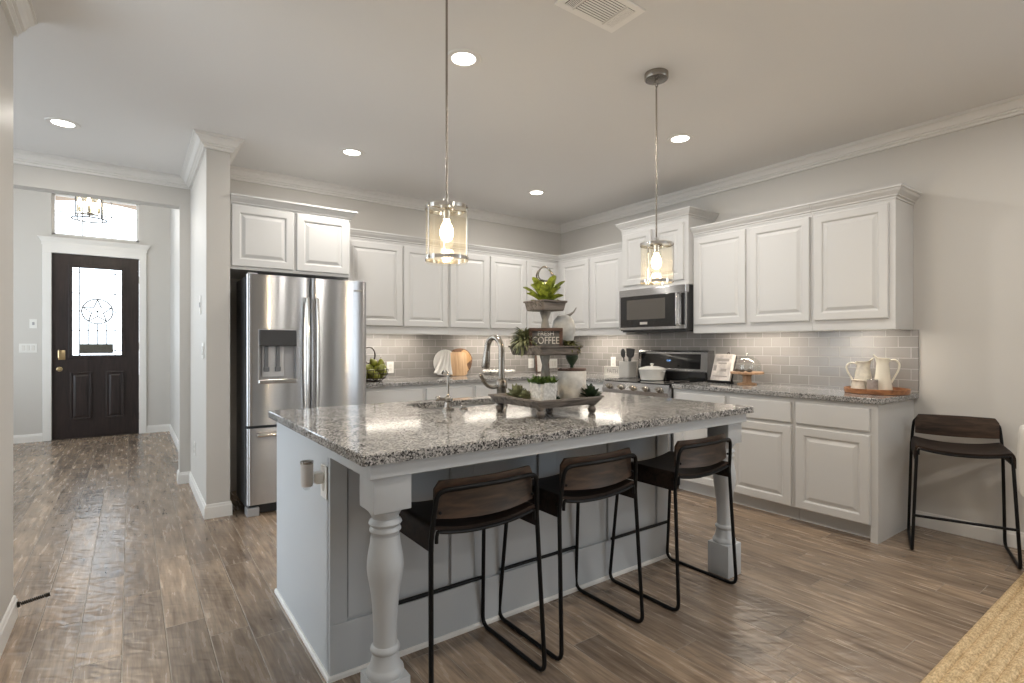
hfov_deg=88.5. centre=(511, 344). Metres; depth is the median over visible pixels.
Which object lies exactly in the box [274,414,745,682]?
kitchen island
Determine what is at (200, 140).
trim
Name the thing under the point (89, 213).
candle
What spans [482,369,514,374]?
stand
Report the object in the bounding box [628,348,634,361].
utensil
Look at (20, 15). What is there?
trim
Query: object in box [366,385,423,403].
base cabinet
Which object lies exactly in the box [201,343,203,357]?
light switch
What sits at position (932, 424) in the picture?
bar stool
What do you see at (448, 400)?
tap
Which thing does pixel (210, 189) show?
wall
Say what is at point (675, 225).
upper cabinet
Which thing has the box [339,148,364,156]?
recessed light
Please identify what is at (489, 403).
sink
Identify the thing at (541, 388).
planter pot
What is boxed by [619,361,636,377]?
utensil crock
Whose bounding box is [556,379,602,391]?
base cabinet
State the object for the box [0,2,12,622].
wall
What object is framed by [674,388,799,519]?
base cabinet
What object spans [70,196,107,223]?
chandelier
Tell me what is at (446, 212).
socket
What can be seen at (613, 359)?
wall outlet
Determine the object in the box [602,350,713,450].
range
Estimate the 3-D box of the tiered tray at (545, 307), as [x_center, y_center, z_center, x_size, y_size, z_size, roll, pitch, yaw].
[0.168,-0.030,2.666,0.424,0.741,0.424,0,0,-36]
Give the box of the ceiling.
[13,0,1023,223]
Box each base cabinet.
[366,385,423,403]
[424,383,472,399]
[473,380,529,396]
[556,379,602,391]
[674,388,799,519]
[794,398,913,543]
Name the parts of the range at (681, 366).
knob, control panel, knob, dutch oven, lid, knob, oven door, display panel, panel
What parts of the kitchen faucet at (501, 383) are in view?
lever, spout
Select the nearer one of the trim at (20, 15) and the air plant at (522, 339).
the trim at (20, 15)
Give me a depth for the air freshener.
1.99 m
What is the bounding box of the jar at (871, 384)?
[867,380,877,389]
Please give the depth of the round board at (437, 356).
5.67 m
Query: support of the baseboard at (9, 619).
attached to the wall at (6, 36)
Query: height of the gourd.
0.233 m
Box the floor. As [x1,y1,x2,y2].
[0,431,1023,682]
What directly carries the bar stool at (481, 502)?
on the floor
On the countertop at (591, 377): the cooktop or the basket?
the basket
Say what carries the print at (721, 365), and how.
attached to the cookbook
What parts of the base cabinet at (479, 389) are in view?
drawer, drawer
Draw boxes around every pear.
[366,369,374,376]
[370,357,376,365]
[377,359,384,365]
[377,362,384,372]
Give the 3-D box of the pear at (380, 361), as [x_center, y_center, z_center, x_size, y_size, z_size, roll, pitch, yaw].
[-1.232,0.160,4.949,0.073,0.101,0.072,0,0,-7]
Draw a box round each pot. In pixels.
[527,375,558,400]
[638,369,665,380]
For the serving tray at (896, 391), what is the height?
0.037 m
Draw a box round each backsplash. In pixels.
[366,334,560,377]
[561,330,918,392]
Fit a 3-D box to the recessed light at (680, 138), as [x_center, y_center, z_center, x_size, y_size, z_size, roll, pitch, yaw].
[1.246,-1.527,3.897,0.192,0.006,0.192,0,0,-36]
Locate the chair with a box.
[1016,425,1023,496]
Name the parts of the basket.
ring handle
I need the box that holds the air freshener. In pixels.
[300,460,312,487]
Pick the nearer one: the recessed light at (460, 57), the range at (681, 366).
the recessed light at (460, 57)
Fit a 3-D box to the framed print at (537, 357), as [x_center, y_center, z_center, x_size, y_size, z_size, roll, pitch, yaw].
[0.376,0.207,6.522,0.205,0.265,0.039,0,0,-36]
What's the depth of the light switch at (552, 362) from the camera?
6.68 m
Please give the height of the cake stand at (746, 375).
0.112 m
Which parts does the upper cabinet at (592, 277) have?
door, crown moulding, door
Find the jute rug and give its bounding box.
[920,573,1023,682]
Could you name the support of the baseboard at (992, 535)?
attached to the wall at (968, 215)
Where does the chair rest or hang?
on the jute rug
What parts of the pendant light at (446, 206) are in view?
bulb, shade frame, rod, plate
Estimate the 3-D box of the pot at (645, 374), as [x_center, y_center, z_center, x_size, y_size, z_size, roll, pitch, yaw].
[1.371,0.291,5.148,0.261,0.104,0.261,0,0,5]
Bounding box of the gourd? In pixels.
[552,308,575,343]
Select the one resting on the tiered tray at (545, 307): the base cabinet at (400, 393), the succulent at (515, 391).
the succulent at (515, 391)
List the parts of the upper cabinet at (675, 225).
door, crown moulding, door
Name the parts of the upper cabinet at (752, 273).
door, crown moulding, door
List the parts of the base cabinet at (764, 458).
door, drawer, drawer, door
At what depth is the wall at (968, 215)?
3.53 m
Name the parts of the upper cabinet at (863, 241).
door, crown moulding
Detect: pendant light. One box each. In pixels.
[425,0,468,263]
[640,68,673,284]
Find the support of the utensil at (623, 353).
in the utensil crock
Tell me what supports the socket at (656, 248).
attached to the pendant light at (655, 76)
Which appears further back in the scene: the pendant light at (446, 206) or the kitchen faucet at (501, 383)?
the kitchen faucet at (501, 383)
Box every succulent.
[506,384,524,397]
[517,389,530,398]
[523,275,564,299]
[580,383,601,396]
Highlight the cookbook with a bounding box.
[710,354,735,381]
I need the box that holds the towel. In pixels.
[434,350,452,374]
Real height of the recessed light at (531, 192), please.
0.006 m
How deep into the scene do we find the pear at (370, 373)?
4.82 m
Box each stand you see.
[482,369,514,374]
[707,352,736,383]
[730,371,763,384]
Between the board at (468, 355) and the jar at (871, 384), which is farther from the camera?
the board at (468, 355)
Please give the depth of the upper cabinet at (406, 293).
5.11 m
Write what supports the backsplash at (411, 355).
attached to the wall at (370, 216)
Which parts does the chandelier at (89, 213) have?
bulb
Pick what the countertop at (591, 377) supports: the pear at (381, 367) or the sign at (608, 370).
the sign at (608, 370)
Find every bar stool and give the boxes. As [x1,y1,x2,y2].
[398,465,546,682]
[498,447,643,660]
[609,433,737,611]
[907,414,1022,568]
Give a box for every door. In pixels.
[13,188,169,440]
[37,235,149,440]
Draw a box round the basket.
[366,347,388,381]
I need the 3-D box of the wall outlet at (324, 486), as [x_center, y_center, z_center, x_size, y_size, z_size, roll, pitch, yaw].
[-0.728,0.528,2.035,0.008,0.125,0.075,0,0,-36]
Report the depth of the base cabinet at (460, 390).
5.10 m
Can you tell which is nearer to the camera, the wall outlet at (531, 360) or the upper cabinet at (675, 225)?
the upper cabinet at (675, 225)
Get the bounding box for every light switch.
[19,344,36,352]
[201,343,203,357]
[549,359,556,367]
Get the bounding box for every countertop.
[268,391,753,466]
[366,372,638,387]
[672,382,918,404]
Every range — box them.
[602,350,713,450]
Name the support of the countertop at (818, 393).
on the base cabinet at (764, 458)
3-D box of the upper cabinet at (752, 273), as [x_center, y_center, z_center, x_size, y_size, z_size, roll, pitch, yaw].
[2.074,-0.587,4.465,0.378,0.957,1.036,0,0,-36]
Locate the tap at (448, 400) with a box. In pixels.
[442,395,453,410]
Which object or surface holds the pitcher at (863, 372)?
on the serving tray at (896, 391)
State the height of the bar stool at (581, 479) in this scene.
0.808 m
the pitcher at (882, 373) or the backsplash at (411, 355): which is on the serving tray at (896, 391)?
the pitcher at (882, 373)
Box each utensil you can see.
[621,349,625,360]
[626,348,629,361]
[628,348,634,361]
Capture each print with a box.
[535,355,549,372]
[713,358,728,376]
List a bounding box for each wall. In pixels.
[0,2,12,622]
[13,163,189,471]
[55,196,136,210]
[170,148,229,504]
[230,179,560,491]
[561,114,1023,532]
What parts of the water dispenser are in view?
lever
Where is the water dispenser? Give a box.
[435,370,453,410]
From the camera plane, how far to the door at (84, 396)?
7.24 m
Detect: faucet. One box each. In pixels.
[479,334,507,406]
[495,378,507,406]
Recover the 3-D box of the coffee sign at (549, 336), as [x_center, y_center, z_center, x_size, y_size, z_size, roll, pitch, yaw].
[0.167,-0.023,2.594,0.165,0.122,0.030,0,0,0]
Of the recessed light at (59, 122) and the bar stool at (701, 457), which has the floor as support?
the bar stool at (701, 457)
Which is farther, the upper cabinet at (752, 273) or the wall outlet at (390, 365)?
the wall outlet at (390, 365)
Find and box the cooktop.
[605,378,701,385]
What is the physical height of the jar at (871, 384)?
0.086 m
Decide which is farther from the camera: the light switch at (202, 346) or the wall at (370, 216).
the wall at (370, 216)
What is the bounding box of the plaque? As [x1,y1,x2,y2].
[80,344,112,352]
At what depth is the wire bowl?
4.86 m
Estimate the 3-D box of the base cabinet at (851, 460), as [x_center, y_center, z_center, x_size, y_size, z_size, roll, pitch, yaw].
[2.428,0.824,3.743,0.653,0.893,0.522,0,0,-36]
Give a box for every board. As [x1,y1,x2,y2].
[433,350,450,375]
[450,349,466,375]
[451,348,471,371]
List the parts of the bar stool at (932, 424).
leg frame, backrest, seat, seat rail, leg frame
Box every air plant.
[508,327,540,358]
[563,340,580,354]
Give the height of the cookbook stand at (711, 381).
0.277 m
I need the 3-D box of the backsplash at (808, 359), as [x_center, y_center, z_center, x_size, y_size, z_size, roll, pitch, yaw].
[1.747,0.095,5.233,0.010,0.490,3.790,0,0,-36]
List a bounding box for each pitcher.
[845,358,872,385]
[873,354,900,389]
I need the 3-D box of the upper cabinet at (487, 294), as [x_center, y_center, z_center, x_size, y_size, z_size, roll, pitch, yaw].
[-0.132,-0.587,5.991,1.505,0.957,0.378,0,0,-36]
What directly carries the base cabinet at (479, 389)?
on the floor
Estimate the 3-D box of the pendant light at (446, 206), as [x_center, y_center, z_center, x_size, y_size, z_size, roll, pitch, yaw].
[-0.273,-0.935,2.179,0.185,1.190,0.179,0,0,-36]
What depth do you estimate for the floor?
2.62 m
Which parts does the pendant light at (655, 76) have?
rod, bulb, shade frame, plate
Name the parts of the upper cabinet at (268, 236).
door, crown moulding, door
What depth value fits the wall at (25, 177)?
4.78 m
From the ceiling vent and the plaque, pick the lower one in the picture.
the plaque
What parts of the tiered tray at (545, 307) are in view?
ring handle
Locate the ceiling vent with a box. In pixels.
[554,0,645,32]
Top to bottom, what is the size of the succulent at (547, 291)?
0.160 m
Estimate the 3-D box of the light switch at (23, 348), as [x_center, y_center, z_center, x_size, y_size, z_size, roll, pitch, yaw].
[-6.302,0.040,6.851,0.175,0.118,0.010,0,0,-36]
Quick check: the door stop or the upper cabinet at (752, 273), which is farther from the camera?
the upper cabinet at (752, 273)
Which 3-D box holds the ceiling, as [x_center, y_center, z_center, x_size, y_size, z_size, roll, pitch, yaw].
[0.109,-1.580,1.128,7.900,0.100,9.700,0,0,-36]
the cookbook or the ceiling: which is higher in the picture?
the ceiling
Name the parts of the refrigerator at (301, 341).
freezer drawer, handle, door, dispenser panel, handle, handle, door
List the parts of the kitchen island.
panel, leg, recessed panel, shoe moulding, seating frame, recessed panel, recessed panel, recessed panel, leg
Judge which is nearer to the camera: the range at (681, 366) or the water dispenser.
the water dispenser
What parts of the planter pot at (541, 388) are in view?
pot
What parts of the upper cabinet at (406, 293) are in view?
door, crown moulding, door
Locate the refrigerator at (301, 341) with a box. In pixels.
[237,272,365,516]
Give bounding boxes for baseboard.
[0,595,17,657]
[13,433,41,443]
[146,424,232,519]
[915,510,1023,549]
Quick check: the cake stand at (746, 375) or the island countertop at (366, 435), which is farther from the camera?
the cake stand at (746, 375)
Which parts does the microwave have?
door glass, handle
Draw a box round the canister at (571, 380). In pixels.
[558,355,585,398]
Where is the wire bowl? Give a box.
[366,369,388,381]
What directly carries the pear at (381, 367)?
in the basket
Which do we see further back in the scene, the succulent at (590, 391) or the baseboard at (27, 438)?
the baseboard at (27, 438)
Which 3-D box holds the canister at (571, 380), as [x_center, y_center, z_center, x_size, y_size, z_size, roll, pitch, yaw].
[0.306,0.162,2.689,0.146,0.238,0.146,0,0,-36]
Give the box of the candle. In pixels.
[78,206,99,215]
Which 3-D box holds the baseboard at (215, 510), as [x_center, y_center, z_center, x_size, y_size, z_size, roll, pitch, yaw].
[-3.684,1.218,5.762,0.295,0.105,4.855,0,0,-38]
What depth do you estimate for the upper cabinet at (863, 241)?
3.69 m
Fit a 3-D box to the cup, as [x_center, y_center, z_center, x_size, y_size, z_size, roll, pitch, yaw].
[2.500,0.288,3.778,0.117,0.075,0.100,0,0,13]
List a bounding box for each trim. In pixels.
[0,0,37,36]
[13,94,1023,233]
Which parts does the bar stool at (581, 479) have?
leg frame, seat, backrest, seat rail, leg frame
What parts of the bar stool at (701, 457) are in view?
leg frame, seat, backrest, leg frame, seat rail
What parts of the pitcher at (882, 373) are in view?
handle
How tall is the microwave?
0.424 m
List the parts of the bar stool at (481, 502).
leg frame, seat, backrest, seat rail, leg frame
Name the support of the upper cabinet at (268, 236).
attached to the wall at (370, 216)
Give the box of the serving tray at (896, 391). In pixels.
[844,386,910,395]
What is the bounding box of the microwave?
[619,284,692,332]
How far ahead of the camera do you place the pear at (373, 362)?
4.92 m
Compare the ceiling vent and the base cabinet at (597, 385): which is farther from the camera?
the base cabinet at (597, 385)
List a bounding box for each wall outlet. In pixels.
[321,464,327,499]
[387,362,393,372]
[528,358,533,367]
[611,357,615,365]
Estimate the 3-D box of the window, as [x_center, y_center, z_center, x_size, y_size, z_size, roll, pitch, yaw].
[-5.775,-1.755,7.325,0.950,0.570,0.060,0,0,-36]
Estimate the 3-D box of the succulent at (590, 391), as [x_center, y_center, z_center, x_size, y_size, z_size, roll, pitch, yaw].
[0.395,0.235,2.625,0.108,0.092,0.113,0,0,12]
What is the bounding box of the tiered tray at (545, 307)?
[488,266,603,418]
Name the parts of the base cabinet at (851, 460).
drawer, door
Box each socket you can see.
[442,208,450,219]
[653,245,659,252]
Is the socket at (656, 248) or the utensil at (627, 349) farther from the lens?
the utensil at (627, 349)
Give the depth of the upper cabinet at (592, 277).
5.80 m
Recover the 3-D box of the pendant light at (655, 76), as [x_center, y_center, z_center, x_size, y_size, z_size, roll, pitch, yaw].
[0.812,-0.935,2.965,0.185,1.190,0.179,0,0,-36]
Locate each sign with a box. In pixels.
[529,328,562,345]
[604,366,618,375]
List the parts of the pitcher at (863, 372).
handle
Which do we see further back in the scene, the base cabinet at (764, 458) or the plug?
the base cabinet at (764, 458)
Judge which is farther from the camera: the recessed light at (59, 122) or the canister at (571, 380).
the recessed light at (59, 122)
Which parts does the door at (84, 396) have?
handle, cornice, glass frame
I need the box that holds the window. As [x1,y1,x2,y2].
[52,193,138,241]
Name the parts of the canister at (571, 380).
lid knob, lid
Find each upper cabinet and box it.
[230,193,357,279]
[344,228,449,334]
[448,241,558,334]
[558,242,646,335]
[615,206,718,290]
[690,203,812,333]
[810,183,921,330]
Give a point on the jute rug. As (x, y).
(992, 650)
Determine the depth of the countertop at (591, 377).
5.34 m
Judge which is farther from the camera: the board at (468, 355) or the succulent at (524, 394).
the board at (468, 355)
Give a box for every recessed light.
[44,117,80,128]
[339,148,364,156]
[448,48,481,67]
[527,190,545,194]
[667,133,693,143]
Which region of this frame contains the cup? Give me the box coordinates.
[851,379,866,388]
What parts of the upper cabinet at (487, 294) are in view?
door, crown moulding, door, door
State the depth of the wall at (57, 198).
8.65 m
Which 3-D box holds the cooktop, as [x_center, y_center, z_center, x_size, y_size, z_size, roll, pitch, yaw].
[1.387,0.355,5.092,0.580,0.020,0.786,0,0,-36]
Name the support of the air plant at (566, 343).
on the tiered tray at (545, 307)
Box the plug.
[300,460,322,487]
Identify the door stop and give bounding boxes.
[17,592,49,607]
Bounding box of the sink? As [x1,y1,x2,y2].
[425,403,495,408]
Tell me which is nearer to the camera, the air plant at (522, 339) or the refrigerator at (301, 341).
the air plant at (522, 339)

